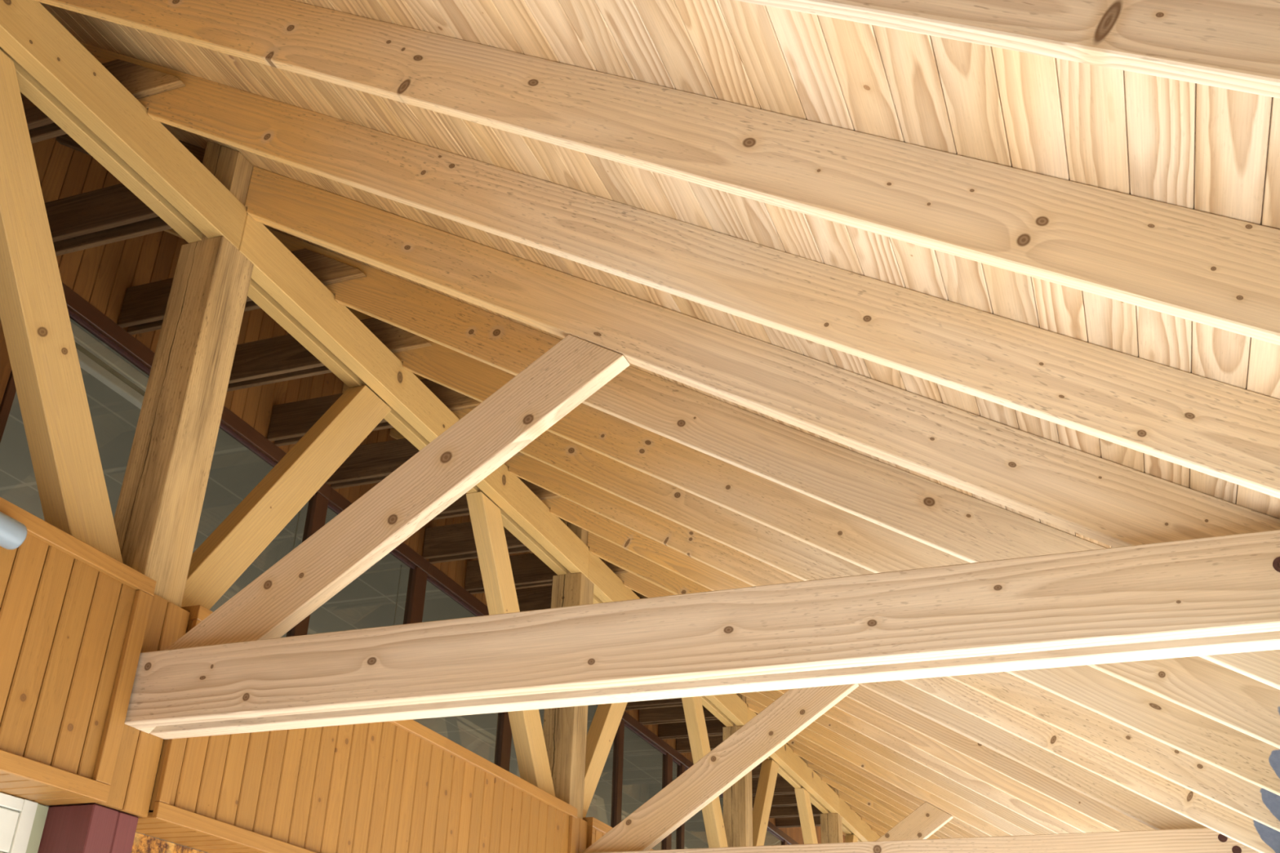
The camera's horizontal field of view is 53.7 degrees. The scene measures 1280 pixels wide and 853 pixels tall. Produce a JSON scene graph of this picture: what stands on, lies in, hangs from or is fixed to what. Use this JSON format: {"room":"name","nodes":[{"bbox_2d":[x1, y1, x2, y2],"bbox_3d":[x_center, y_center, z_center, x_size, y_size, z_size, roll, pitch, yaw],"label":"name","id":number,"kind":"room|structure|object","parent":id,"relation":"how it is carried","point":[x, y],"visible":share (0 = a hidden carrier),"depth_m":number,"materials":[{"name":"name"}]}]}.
{"room":"market hall","nodes":[
{"label":"market hall","id":0,"kind":"room"},
{"bbox_2d":[0,806,204,852],"bbox_3d":[-0.516,4.261,7.006,0.228,2.412,27.000,-9,-30,19],"label":"wall","id":1,"kind":"structure","parent":0,"point":[142,843],"depth_m":4.43,"materials":[{"name":"orange paint"}]},
{"bbox_2d":[0,792,38,852],"bbox_3d":[-2.071,1.502,3.297,0.020,1.212,0.922,-9,-30,19],"label":"door","id":2,"kind":"structure","parent":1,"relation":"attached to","point":[15,828],"depth_m":3.87,"materials":[{"name":"white paint"}]},
{"bbox_2d":[26,804,48,852],"bbox_3d":[-1.920,2.252,3.409,0.014,2.411,0.051,-9,-30,19],"label":"trim","id":3,"kind":"structure","parent":1,"relation":"attached to","point":[42,811],"depth_m":3.95,"materials":[{"name":"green paint"}]},
{"bbox_2d":[10,795,207,852],"bbox_3d":[-0.384,3.753,8.873,1.022,0.100,18.920,-9,-30,19],"label":"floor","id":4,"kind":"structure","parent":0,"point":[11,795],"depth_m":4.98,"materials":[{"name":"paint"}]},
{"bbox_2d":[0,497,156,805],"bbox_3d":[-2.361,0.079,2.744,0.242,0.736,3.436,-9,-30,19],"label":"panel","id":5,"kind":"object","parent":4,"relation":"attached to","point":[73,616],"visible":0.98,"depth_m":3.88,"materials":[{"name":"wood"}]},
{"bbox_2d":[0,511,26,549],"bbox_3d":[-2.287,-0.268,2.655,0.090,0.086,2.592,-9,-30,19],"label":"drain pipe","id":6,"kind":"object","parent":5,"relation":"attached to","point":[13,533],"visible":1,"depth_m":3.66,"materials":[{"name":"grey plastic"}]},
{"bbox_2d":[0,49,123,563],"bbox_3d":[-2.004,-0.385,4.172,0.098,1.461,1.252,-9,-30,19],"label":"diagonal brace","id":7,"kind":"object","parent":5,"relation":"on","point":[34,317],"visible":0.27,"depth_m":4.14,"materials":[{"name":"brown wood"}]},
{"bbox_2d":[135,604,577,852],"bbox_3d":[-1.081,1.757,5.743,0.242,0.736,3.436,-9,-30,19],"label":"panel","id":8,"kind":"object","parent":4,"relation":"attached to","point":[403,786],"visible":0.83,"depth_m":5.18,"materials":[{"name":"wood"}]},
{"bbox_2d":[181,385,391,609],"bbox_3d":[-1.497,0.280,5.361,0.098,1.461,1.234,-9,-30,19],"label":"diagonal brace","id":9,"kind":"object","parent":8,"relation":"on","point":[228,552],"visible":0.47,"depth_m":5.25,"materials":[{"name":"brown wood"}]},
{"bbox_2d":[466,491,555,796],"bbox_3d":[-0.725,1.294,7.171,0.098,1.461,1.252,-9,-30,19],"label":"diagonal brace","id":10,"kind":"object","parent":8,"relation":"on","point":[489,535],"visible":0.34,"depth_m":7.11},
{"bbox_2d":[575,817,587,852],"bbox_3d":[-0.455,2.611,7.240,0.210,0.704,0.226,-9,-30,19],"label":"cladding","id":11,"kind":"object","parent":4,"relation":"attached to","point":[581,827],"visible":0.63,"depth_m":7.35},
{"bbox_2d":[542,516,593,819],"bbox_3d":[-0.439,1.401,7.883,0.200,2.033,0.208,-9,-30,19],"label":"timber post","id":12,"kind":"object","parent":11,"relation":"on","point":[564,729],"visible":0.36,"depth_m":7.56,"materials":[{"name":"brown wood"}]},
{"bbox_2d":[422,521,524,559],"bbox_3d":[-0.996,0.726,8.464,1.005,0.221,0.031,-9,-30,19],"label":"rafter","id":13,"kind":"object","parent":12,"relation":"attached to","point":[458,539],"visible":0.42,"depth_m":8.54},
{"bbox_2d":[428,546,531,564],"bbox_3d":[-0.965,0.766,8.536,1.005,0.221,0.029,-9,-30,19],"label":"rafter","id":14,"kind":"object","parent":12,"relation":"attached to","point":[521,549],"visible":0.18,"depth_m":8.55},
{"bbox_2d":[597,827,1259,852],"bbox_3d":[1.369,2.313,6.631,3.679,0.235,0.217,-9,-30,19],"label":"tie beam","id":15,"kind":"structure","parent":11,"relation":"attached to","point":[1206,840],"depth_m":6.35,"materials":[{"name":"brown wood"}]},
{"bbox_2d":[582,683,858,852],"bbox_3d":[0.449,1.913,7.244,1.658,1.002,0.066,-9,-30,19],"label":"diagonal strut","id":16,"kind":"object","parent":15,"relation":"on","point":[797,708],"visible":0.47,"depth_m":7.18,"materials":[{"name":"brown wood"}]},
{"bbox_2d":[586,531,1206,830],"bbox_3d":[1.656,1.522,6.947,4.312,2.807,0.066,-9,-30,19],"label":"rafter","id":17,"kind":"object","parent":16,"relation":"on","point":[1153,815],"visible":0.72,"depth_m":6.74,"materials":[{"name":"brown wood"}]},
{"bbox_2d":[582,817,653,850],"bbox_3d":[0.198,3.436,8.742,0.242,0.736,3.436,-9,-30,19],"label":"panel","id":18,"kind":"object","parent":4,"relation":"attached to","point":[596,829],"visible":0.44,"depth_m":7.49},
{"bbox_2d":[582,702,627,817],"bbox_3d":[-0.218,1.959,8.359,0.098,1.461,1.234,-9,-30,19],"label":"diagonal brace","id":19,"kind":"object","parent":18,"relation":"on","point":[603,728],"visible":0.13,"depth_m":8.11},
{"bbox_2d":[681,696,728,848],"bbox_3d":[0.554,2.972,10.170,0.098,1.461,1.252,-9,-30,19],"label":"diagonal brace","id":20,"kind":"object","parent":18,"relation":"on","point":[692,706],"visible":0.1,"depth_m":10.09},
{"bbox_3d":[1.477,5.114,11.740,0.242,0.736,3.436,-9,-30,19],"label":"panel","id":21,"kind":"object","parent":4,"relation":"attached to","visible":0},
{"bbox_2d":[752,759,778,846],"bbox_3d":[1.061,3.637,11.358,0.098,1.461,1.234,-9,-30,19],"label":"diagonal brace","id":22,"kind":"object","parent":21,"relation":"on","point":[769,768],"visible":0.79,"depth_m":11.60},
{"bbox_2d":[794,788,817,844],"bbox_3d":[1.834,4.650,13.169,0.098,1.461,1.252,-9,-30,19],"label":"diagonal brace","id":23,"kind":"object","parent":21,"relation":"on","point":[802,797],"visible":1,"depth_m":13.04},
{"bbox_3d":[2.836,6.897,14.926,0.242,0.736,3.894,-9,-30,19],"label":"panel","id":24,"kind":"object","parent":4,"relation":"attached to","visible":0},
{"bbox_2d":[844,834,857,842],"bbox_3d":[2.340,5.315,14.357,0.098,1.461,1.234,-9,-30,19],"label":"diagonal brace","id":25,"kind":"object","parent":24,"relation":"on","point":[849,837],"visible":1,"depth_m":14.97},
{"bbox_3d":[2.103,5.968,13.238,0.210,0.704,0.226,-9,-30,19],"label":"cladding","id":26,"kind":"object","parent":24,"relation":"attached to","visible":0},
{"bbox_2d":[820,783,843,843],"bbox_3d":[2.119,4.758,13.881,0.200,2.033,0.208,-9,-30,19],"label":"timber post","id":27,"kind":"object","parent":26,"relation":"on","point":[831,824],"visible":0.44,"depth_m":13.96,"materials":[{"name":"brown wood"}]},
{"bbox_2d":[751,776,795,795],"bbox_3d":[1.562,4.083,14.462,1.005,0.221,0.031,-9,-30,19],"label":"rafter","id":28,"kind":"object","parent":27,"relation":"attached to","point":[782,786],"visible":0.1,"depth_m":14.42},
{"bbox_2d":[751,792,795,796],"bbox_3d":[1.593,4.123,14.533,1.005,0.221,0.029,-9,-30,19],"label":"rafter","id":29,"kind":"object","parent":27,"relation":"attached to","point":[784,793],"visible":0.1,"depth_m":14.46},
{"bbox_3d":[0.824,4.289,10.239,0.210,0.704,0.226,-9,-30,19],"label":"cladding","id":30,"kind":"object","parent":4,"relation":"attached to","visible":0},
{"bbox_2d":[722,693,752,847],"bbox_3d":[0.840,3.079,10.882,0.200,2.033,0.208,-9,-30,19],"label":"timber post","id":31,"kind":"object","parent":30,"relation":"on","point":[737,799],"visible":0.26,"depth_m":10.70,"materials":[{"name":"brown wood"}]},
{"bbox_2d":[624,702,683,710],"bbox_3d":[0.314,2.444,11.534,1.005,0.221,0.029,-9,-30,19],"label":"rafter","id":32,"kind":"object","parent":31,"relation":"attached to","point":[681,704],"visible":0.06,"depth_m":11.54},
{"bbox_2d":[626,697,682,707],"bbox_3d":[0.283,2.404,11.463,1.005,0.221,0.031,-9,-30,19],"label":"rafter","id":33,"kind":"object","parent":31,"relation":"attached to","point":[677,700],"visible":0.06,"depth_m":11.46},
{"bbox_3d":[2.648,3.991,9.630,3.679,0.235,0.217,-9,-30,19],"label":"tie beam","id":34,"kind":"structure","parent":30,"relation":"attached to","visible":0},
{"bbox_2d":[875,801,953,841],"bbox_3d":[1.728,3.591,10.243,1.658,1.002,0.066,-9,-30,19],"label":"diagonal strut","id":35,"kind":"object","parent":34,"relation":"on","point":[927,819],"visible":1,"depth_m":10.20,"materials":[{"name":"brown wood"}]},
{"bbox_2d":[746,697,1011,836],"bbox_3d":[2.936,3.200,9.946,4.312,2.807,0.066,-9,-30,19],"label":"rafter","id":36,"kind":"object","parent":35,"relation":"on","point":[922,794],"visible":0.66,"depth_m":10.42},
{"bbox_2d":[0,317,780,850],"bbox_3d":[-2.222,2.531,11.979,3.923,0.080,22.040,-9,-30,19],"label":"window","id":37,"kind":"structure","parent":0,"point":[369,601],"depth_m":9.23,"materials":[{"name":"glass"}]},
{"bbox_2d":[0,137,845,844],"bbox_3d":[-0.361,3.011,10.912,0.020,3.158,22.029,-9,-30,19],"label":"ceiling","id":38,"kind":"structure","parent":0,"point":[102,275],"depth_m":6.36,"materials":[{"name":"wood"}]},
{"bbox_2d":[0,282,331,637],"bbox_3d":[-2.332,0.832,6.136,0.062,2.274,2.354,-9,-30,19],"label":"window","id":39,"kind":"structure","parent":38,"relation":"in","point":[82,312],"depth_m":6.25,"materials":[{"name":"brown wood"}]},
{"bbox_2d":[70,321,148,409],"bbox_3d":[-2.606,-0.301,6.123,0.075,0.145,1.000,-9,-30,19],"label":"box","id":40,"kind":"object","parent":39,"relation":"attached to","point":[97,360],"visible":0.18,"depth_m":6.13,"materials":[{"name":"paint"}]},
{"bbox_2d":[292,510,300,550],"bbox_3d":[-2.018,1.026,7.146,0.008,1.440,0.008,-9,-30,19],"label":"pull cord","id":41,"kind":"object","parent":39,"relation":"hanging from","point":[300,510],"visible":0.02,"depth_m":7.37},
{"bbox_2d":[327,488,429,624],"bbox_3d":[-1.708,1.651,7.598,0.062,2.274,1.223,-9,-30,19],"label":"window","id":42,"kind":"structure","parent":38,"relation":"in","point":[419,566],"depth_m":8.39,"materials":[{"name":"brown wood"}]},
{"bbox_2d":[393,564,401,625],"bbox_3d":[-1.614,1.579,8.083,0.008,1.490,0.008,-9,-30,19],"label":"pull cord","id":43,"kind":"object","parent":42,"relation":"hanging from","point":[401,565],"visible":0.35,"depth_m":8.34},
{"bbox_2d":[426,562,511,772],"bbox_3d":[-1.241,2.263,8.693,0.062,2.274,1.455,-9,-30,19],"label":"window","id":44,"kind":"structure","parent":38,"relation":"in","point":[436,577],"depth_m":9.20,"materials":[{"name":"brown wood"}]},
{"bbox_2d":[595,704,625,827],"bbox_3d":[-0.591,3.117,10.219,0.062,2.274,2.275,-9,-30,19],"label":"window","id":45,"kind":"structure","parent":38,"relation":"in","point":[618,747],"depth_m":11.33,"materials":[{"name":"brown wood"}]},
{"bbox_2d":[624,711,673,849],"bbox_3d":[0.043,3.948,11.703,0.062,2.274,1.355,-9,-30,19],"label":"window","id":46,"kind":"structure","parent":38,"relation":"in","point":[630,722],"depth_m":12.34,"materials":[{"name":"brown wood"}]},
{"bbox_2d":[672,748,685,849],"bbox_3d":[0.347,4.347,12.416,0.062,2.274,0.390,-9,-30,19],"label":"window","id":47,"kind":"structure","parent":38,"relation":"in","point":[680,760],"depth_m":12.81,"materials":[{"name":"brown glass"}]},
{"bbox_2d":[684,758,723,798],"bbox_3d":[0.739,4.862,13.336,0.062,2.274,1.860,-9,-30,19],"label":"window","id":48,"kind":"structure","parent":38,"relation":"in","point":[688,763],"depth_m":13.17,"materials":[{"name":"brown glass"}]},
{"bbox_2d":[766,821,787,844],"bbox_3d":[1.465,5.814,15.037,0.062,2.274,2.300,-9,-30,19],"label":"window","id":49,"kind":"structure","parent":38,"relation":"in","point":[774,830],"depth_m":16.11,"materials":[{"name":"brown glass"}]},
{"bbox_2d":[786,835,799,844],"bbox_3d":[2.281,6.885,16.951,0.062,2.274,2.380,-9,-30,19],"label":"window","id":50,"kind":"structure","parent":38,"relation":"in","point":[790,842],"depth_m":16.64,"materials":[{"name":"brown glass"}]},
{"bbox_2d":[40,0,1279,548],"bbox_3d":[0.825,0.808,6.716,5.531,3.310,30.300,-9,-30,19],"label":"ceiling","id":51,"kind":"structure","parent":0,"point":[1215,150],"depth_m":2.78,"materials":[{"name":"wood"}]},
{"bbox_3d":[16.534,4.001,2.936,46.000,0.100,70.000,-9,-30,19],"label":"floor","id":52,"kind":"structure","parent":0,"visible":0},
{"bbox_2d":[37,804,138,852],"bbox_3d":[-1.789,2.299,3.490,0.190,2.414,0.212,-9,-30,19],"label":"wooden column","id":53,"kind":"structure","parent":52,"relation":"on","point":[85,828],"depth_m":3.96,"materials":[{"name":"red paint"}]},
{"bbox_2d":[48,593,190,817],"bbox_3d":[-1.734,0.932,4.241,0.210,0.704,0.226,-9,-30,19],"label":"cladding","id":54,"kind":"object","parent":53,"relation":"on","point":[135,768],"visible":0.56,"depth_m":4.15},
{"bbox_2d":[113,141,253,607],"bbox_3d":[-1.719,-0.278,4.885,0.200,2.033,0.208,-9,-30,19],"label":"timber post","id":55,"kind":"object","parent":54,"relation":"on","point":[157,513],"visible":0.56,"depth_m":4.70,"materials":[{"name":"brown wood"}]},
{"bbox_2d":[53,216,172,256],"bbox_3d":[-2.245,-0.912,5.537,1.005,0.221,0.029,-9,-30,19],"label":"rafter","id":56,"kind":"object","parent":55,"relation":"attached to","point":[155,224],"visible":0.06,"depth_m":5.50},
{"bbox_2d":[44,162,202,242],"bbox_3d":[-2.275,-0.953,5.465,1.005,0.221,0.031,-9,-30,19],"label":"rafter","id":57,"kind":"object","parent":55,"relation":"attached to","point":[113,206],"visible":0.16,"depth_m":5.47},
{"bbox_2d":[56,133,205,163],"bbox_3d":[-2.254,-1.243,5.660,1.005,0.837,0.036,-9,-30,19],"label":"rafter","id":58,"kind":"object","parent":55,"relation":"attached to","point":[198,153],"visible":0.18,"depth_m":5.78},
{"bbox_2d":[0,0,879,842],"bbox_3d":[0.256,1.761,9.714,0.169,0.208,18.918,-9,-30,19],"label":"beam","id":59,"kind":"structure","parent":55,"relation":"attached to","point":[54,70],"depth_m":5.29,"materials":[{"name":"brown wood"}]},
{"bbox_2d":[33,0,1279,345],"bbox_3d":[-0.602,-0.945,3.308,5.511,3.524,0.036,-9,-30,19],"label":"rafter","id":60,"kind":"object","parent":59,"relation":"on","point":[1220,272],"visible":1,"depth_m":2.68,"materials":[{"name":"brown wood"}]},
{"bbox_2d":[79,41,1279,498],"bbox_3d":[-0.392,-0.669,3.802,5.511,3.524,0.036,-9,-30,19],"label":"rafter","id":61,"kind":"object","parent":59,"relation":"on","point":[1224,431],"visible":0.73,"depth_m":3.26,"materials":[{"name":"brown wood"}]},
{"bbox_2d":[28,122,66,143],"bbox_3d":[-2.292,-1.226,4.965,1.372,0.221,0.029,-9,-30,19],"label":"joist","id":62,"kind":"object","parent":61,"relation":"attached to","point":[52,130],"visible":0.07,"depth_m":4.92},
{"bbox_2d":[20,58,185,129],"bbox_3d":[-2.315,-1.257,4.910,1.372,0.221,0.031,-9,-30,19],"label":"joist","id":63,"kind":"object","parent":61,"relation":"attached to","point":[142,82],"visible":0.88,"depth_m":4.75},
{"bbox_2d":[163,226,1279,689],"bbox_3d":[0.050,-0.089,4.838,5.511,3.524,0.036,-9,-30,19],"label":"rafter","id":64,"kind":"object","parent":59,"relation":"on","point":[966,527],"visible":0.49,"depth_m":4.57,"materials":[{"name":"brown wood"}]},
{"bbox_2d":[127,300,261,334],"bbox_3d":[-1.850,-0.646,6.001,1.372,0.221,0.029,-9,-30,19],"label":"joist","id":65,"kind":"object","parent":64,"relation":"attached to","point":[250,305],"visible":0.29,"depth_m":6.12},
{"bbox_2d":[117,248,366,328],"bbox_3d":[-1.873,-0.677,5.945,1.372,0.221,0.031,-9,-30,19],"label":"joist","id":66,"kind":"object","parent":64,"relation":"attached to","point":[146,303],"visible":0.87,"depth_m":6.05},
{"bbox_2d":[342,382,1279,831],"bbox_3d":[0.680,0.737,6.314,5.511,3.524,0.036,-9,-30,19],"label":"rafter","id":67,"kind":"object","parent":59,"relation":"on","point":[1242,797],"visible":0.46,"depth_m":5.60,"materials":[{"name":"brown wood"}]},
{"bbox_2d":[330,475,388,488],"bbox_3d":[-1.220,0.180,7.477,1.372,0.221,0.029,-9,-30,19],"label":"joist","id":68,"kind":"object","parent":67,"relation":"attached to","point":[374,480],"visible":0.14,"depth_m":7.58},
{"bbox_2d":[324,438,524,484],"bbox_3d":[-1.244,0.149,7.421,1.372,0.221,0.031,-9,-30,19],"label":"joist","id":69,"kind":"object","parent":67,"relation":"attached to","point":[381,459],"visible":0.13,"depth_m":7.52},
{"bbox_2d":[346,306,1279,749],"bbox_3d":[0.263,0.190,5.337,5.511,3.524,0.036,-9,-30,19],"label":"rafter","id":70,"kind":"object","parent":59,"relation":"on","point":[1251,707],"visible":0.45,"depth_m":5.07,"materials":[{"name":"brown wood"}]},
{"bbox_2d":[226,365,331,391],"bbox_3d":[-1.637,-0.367,6.500,1.372,0.221,0.029,-9,-30,19],"label":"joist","id":71,"kind":"object","parent":70,"relation":"attached to","point":[321,370],"visible":0.19,"depth_m":6.52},
{"bbox_2d":[228,317,431,383],"bbox_3d":[-1.661,-0.398,6.444,1.372,0.221,0.031,-9,-30,19],"label":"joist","id":72,"kind":"object","parent":70,"relation":"attached to","point":[282,354],"visible":0.6,"depth_m":6.47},
{"bbox_2d":[528,551,1117,832],"bbox_3d":[1.527,1.849,8.301,5.511,3.524,0.036,-9,-30,19],"label":"rafter","id":73,"kind":"object","parent":59,"relation":"on","point":[994,779],"visible":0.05,"depth_m":7.89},
{"bbox_2d":[515,585,648,611],"bbox_3d":[-0.396,1.261,9.409,1.372,0.221,0.031,-9,-30,19],"label":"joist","id":74,"kind":"object","parent":73,"relation":"attached to","point":[537,597],"visible":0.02,"depth_m":9.54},
{"bbox_2d":[389,427,1279,852],"bbox_3d":[0.882,1.002,6.788,5.511,3.524,0.036,-9,-30,19],"label":"rafter","id":75,"kind":"object","parent":59,"relation":"on","point":[1255,835],"visible":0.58,"depth_m":6.09,"materials":[{"name":"brown wood"}]},
{"bbox_2d":[431,510,469,519],"bbox_3d":[-1.018,0.445,7.951,1.372,0.221,0.029,-9,-30,19],"label":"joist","id":76,"kind":"object","parent":75,"relation":"attached to","point":[466,513],"visible":0.02,"depth_m":7.95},
{"bbox_2d":[439,475,560,514],"bbox_3d":[-1.041,0.414,7.896,1.372,0.221,0.031,-9,-30,19],"label":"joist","id":77,"kind":"object","parent":75,"relation":"attached to","point":[461,504],"visible":0.02,"depth_m":7.78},
{"bbox_2d":[412,372,1279,795],"bbox_3d":[0.477,0.471,5.840,5.511,3.524,0.036,-9,-30,19],"label":"rafter","id":78,"kind":"object","parent":59,"relation":"on","point":[1252,760],"visible":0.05,"depth_m":5.56,"materials":[{"name":"brown wood"}]},
{"bbox_2d":[274,422,393,446],"bbox_3d":[-1.423,-0.086,7.003,1.372,0.221,0.029,-9,-30,19],"label":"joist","id":79,"kind":"object","parent":78,"relation":"attached to","point":[384,425],"visible":0.19,"depth_m":7.12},
{"bbox_2d":[266,378,481,441],"bbox_3d":[-1.446,-0.117,6.947,1.372,0.221,0.031,-9,-30,19],"label":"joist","id":80,"kind":"object","parent":78,"relation":"attached to","point":[295,419],"visible":0.34,"depth_m":7.07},
{"bbox_2d":[845,802,892,830],"bbox_3d":[3.872,4.925,13.797,5.511,3.524,0.036,-9,-30,19],"label":"rafter","id":81,"kind":"object","parent":59,"relation":"on","point":[852,808],"visible":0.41,"depth_m":14.54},
{"bbox_2d":[752,804,813,808],"bbox_3d":[1.972,4.368,14.960,1.372,0.221,0.029,-9,-30,19],"label":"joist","id":82,"kind":"object","parent":81,"relation":"attached to","point":[811,804],"visible":0.02,"depth_m":14.98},
{"bbox_2d":[751,794,845,806],"bbox_3d":[1.948,4.337,14.904,1.372,0.221,0.031,-9,-30,19],"label":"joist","id":83,"kind":"object","parent":81,"relation":"attached to","point":[788,799],"visible":0.02,"depth_m":14.95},
{"bbox_2d":[856,813,888,833],"bbox_3d":[4.084,5.204,14.296,5.511,3.524,0.036,-9,-30,19],"label":"rafter","id":84,"kind":"object","parent":59,"relation":"on","point":[864,819],"visible":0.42,"depth_m":15.08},
{"bbox_2d":[768,814,820,817],"bbox_3d":[2.185,4.647,15.459,1.372,0.221,0.029,-9,-30,19],"label":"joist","id":85,"kind":"object","parent":84,"relation":"attached to","point":[813,815],"visible":0.05,"depth_m":15.51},
{"bbox_2d":[768,804,856,817],"bbox_3d":[2.161,4.616,15.403,1.372,0.221,0.031,-9,-30,19],"label":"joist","id":86,"kind":"object","parent":84,"relation":"attached to","point":[792,811],"visible":0.05,"depth_m":15.48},
{"bbox_2d":[786,744,962,838],"bbox_3d":[2.940,3.703,11.613,5.511,3.524,0.036,-9,-30,19],"label":"rafter","id":87,"kind":"object","parent":59,"relation":"on","point":[898,806],"visible":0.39,"depth_m":12.09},
{"bbox_2d":[675,735,788,751],"bbox_3d":[1.017,3.115,12.721,1.372,0.221,0.031,-9,-30,19],"label":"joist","id":88,"kind":"object","parent":87,"relation":"attached to","point":[683,744],"visible":0.19,"depth_m":12.85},
{"bbox_2d":[866,822,884,835],"bbox_3d":[4.297,5.483,14.794,5.511,3.524,0.036,-9,-30,19],"label":"rafter","id":89,"kind":"object","parent":59,"relation":"on","point":[874,829],"visible":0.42,"depth_m":15.63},
{"bbox_2d":[775,816,820,826],"bbox_3d":[2.374,4.895,15.902,1.372,0.221,0.031,-9,-30,19],"label":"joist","id":90,"kind":"object","parent":89,"relation":"attached to","point":[788,821],"visible":0.18,"depth_m":16.02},
{"bbox_2d":[777,825,820,828],"bbox_3d":[2.397,4.926,15.957,1.372,0.221,0.029,-9,-30,19],"label":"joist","id":91,"kind":"object","parent":89,"relation":"attached to","point":[815,825],"visible":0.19,"depth_m":16.05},
{"bbox_2d":[801,758,951,839],"bbox_3d":[3.143,3.968,12.088,5.511,3.524,0.036,-9,-30,19],"label":"rafter","id":92,"kind":"object","parent":59,"relation":"on","point":[810,765],"visible":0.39,"depth_m":12.63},
{"bbox_2d":[815,772,940,839],"bbox_3d":[3.359,4.252,12.595,5.511,3.524,0.036,-9,-30,19],"label":"rafter","id":93,"kind":"object","parent":59,"relation":"on","point":[824,779],"visible":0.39,"depth_m":13.21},
{"bbox_2d":[751,762,816,776],"bbox_3d":[1.435,3.664,13.702,1.372,0.221,0.031,-9,-30,19],"label":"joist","id":94,"kind":"object","parent":93,"relation":"attached to","point":[755,771],"visible":0.02,"depth_m":13.72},
{"bbox_2d":[786,738,977,837],"bbox_3d":[2.752,3.455,11.172,5.511,3.524,0.036,-9,-30,19],"label":"rafter","id":95,"kind":"object","parent":59,"relation":"on","point":[949,826],"visible":0.02,"depth_m":11.55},
{"bbox_2d":[660,733,722,739],"bbox_3d":[0.852,2.898,12.335,1.372,0.221,0.029,-9,-30,19],"label":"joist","id":96,"kind":"object","parent":95,"relation":"attached to","point":[713,735],"visible":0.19,"depth_m":12.42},
{"bbox_2d":[657,720,726,737],"bbox_3d":[0.828,2.867,12.279,1.372,0.221,0.031,-9,-30,19],"label":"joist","id":97,"kind":"object","parent":95,"relation":"attached to","point":[713,726],"visible":0.19,"depth_m":12.39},
{"bbox_2d":[615,572,1155,831],"bbox_3d":[1.315,1.570,7.802,5.511,3.524,0.036,-9,-30,19],"label":"rafter","id":98,"kind":"object","parent":59,"relation":"on","point":[1048,787],"visible":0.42,"depth_m":7.31,"materials":[{"name":"wood"}]},
{"bbox_2d":[468,581,552,594],"bbox_3d":[-0.585,1.013,8.965,1.372,0.221,0.029,-9,-30,19],"label":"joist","id":99,"kind":"object","parent":98,"relation":"attached to","point":[549,583],"visible":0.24,"depth_m":8.98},
{"bbox_2d":[464,553,628,591],"bbox_3d":[-0.609,0.982,8.910,1.372,0.221,0.031,-9,-30,19],"label":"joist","id":100,"kind":"object","parent":98,"relation":"attached to","point":[528,568],"visible":0.4,"depth_m":8.97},
{"bbox_2d":[739,692,1031,835],"bbox_3d":[2.145,2.659,9.749,5.511,3.524,0.036,-9,-30,19],"label":"rafter","id":101,"kind":"object","parent":59,"relation":"on","point":[859,750],"visible":0.08,"depth_m":9.74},
{"bbox_2d":[792,734,990,837],"bbox_3d":[2.563,3.208,10.730,5.511,3.524,0.036,-9,-30,19],"label":"rafter","id":102,"kind":"object","parent":59,"relation":"on","point":[902,793],"visible":0.02,"depth_m":11.00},
{"bbox_2d":[641,717,718,724],"bbox_3d":[0.664,2.651,11.893,1.372,0.221,0.029,-9,-30,19],"label":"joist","id":103,"kind":"object","parent":102,"relation":"attached to","point":[714,718],"visible":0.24,"depth_m":11.96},
{"bbox_2d":[639,705,757,723],"bbox_3d":[0.640,2.620,11.838,1.372,0.221,0.031,-9,-30,19],"label":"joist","id":104,"kind":"object","parent":102,"relation":"attached to","point":[668,713],"visible":0.24,"depth_m":11.94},
{"bbox_2d":[756,690,1056,835],"bbox_3d":[1.939,2.389,9.266,5.511,3.524,0.036,-9,-30,19],"label":"rafter","id":105,"kind":"object","parent":59,"relation":"on","point":[1008,815],"visible":0.05,"depth_m":9.12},
{"bbox_2d":[776,688,1082,834],"bbox_3d":[1.730,2.114,8.775,5.511,3.524,0.036,-9,-30,19],"label":"rafter","id":106,"kind":"object","parent":59,"relation":"on","point":[1055,825],"visible":0.05,"depth_m":8.48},
{"bbox_2d":[737,0,1279,98],"bbox_3d":[-0.818,-1.228,2.804,5.511,3.524,0.036,-9,-30,19],"label":"rafter","id":107,"kind":"object","parent":59,"relation":"on","point":[1234,45],"visible":1,"depth_m":1.77,"materials":[{"name":"brown wood"}]},
{"bbox_2d":[124,529,1279,739],"bbox_3d":[0.089,0.634,3.632,3.679,0.235,0.217,-9,-30,19],"label":"tie beam","id":108,"kind":"structure","parent":54,"relation":"attached to","point":[1215,595],"depth_m":3.47,"materials":[{"name":"brown wood"}]},
{"bbox_2d":[164,334,630,650],"bbox_3d":[-0.831,0.234,4.245,1.658,1.002,0.066,-9,-30,19],"label":"diagonal strut","id":109,"kind":"object","parent":108,"relation":"on","point":[575,368],"visible":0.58,"depth_m":4.18,"materials":[{"name":"brown wood"}]},
{"bbox_2d":[244,165,1279,547],"bbox_3d":[0.377,-0.156,3.948,4.312,2.807,0.066,-9,-30,19],"label":"rafter","id":110,"kind":"object","parent":109,"relation":"on","point":[1112,504],"visible":1,"depth_m":3.87,"materials":[{"name":"brown wood"}]},
{"bbox_3d":[3.927,5.670,12.629,3.679,0.235,0.217,-9,-30,19],"label":"tie beam","id":111,"kind":"structure","parent":0,"visible":0},
{"bbox_3d":[3.006,5.322,13.213,1.865,0.217,0.066,-38,-35,0],"label":"diagonal strut","id":112,"kind":"object","parent":111,"relation":"on","visible":0},
{"bbox_2d":[837,789,928,839],"bbox_3d":[4.215,4.879,12.945,4.312,2.807,0.066,-9,-30,19],"label":"rafter","id":113,"kind":"object","parent":112,"relation":"on","point":[842,796],"visible":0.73,"depth_m":13.99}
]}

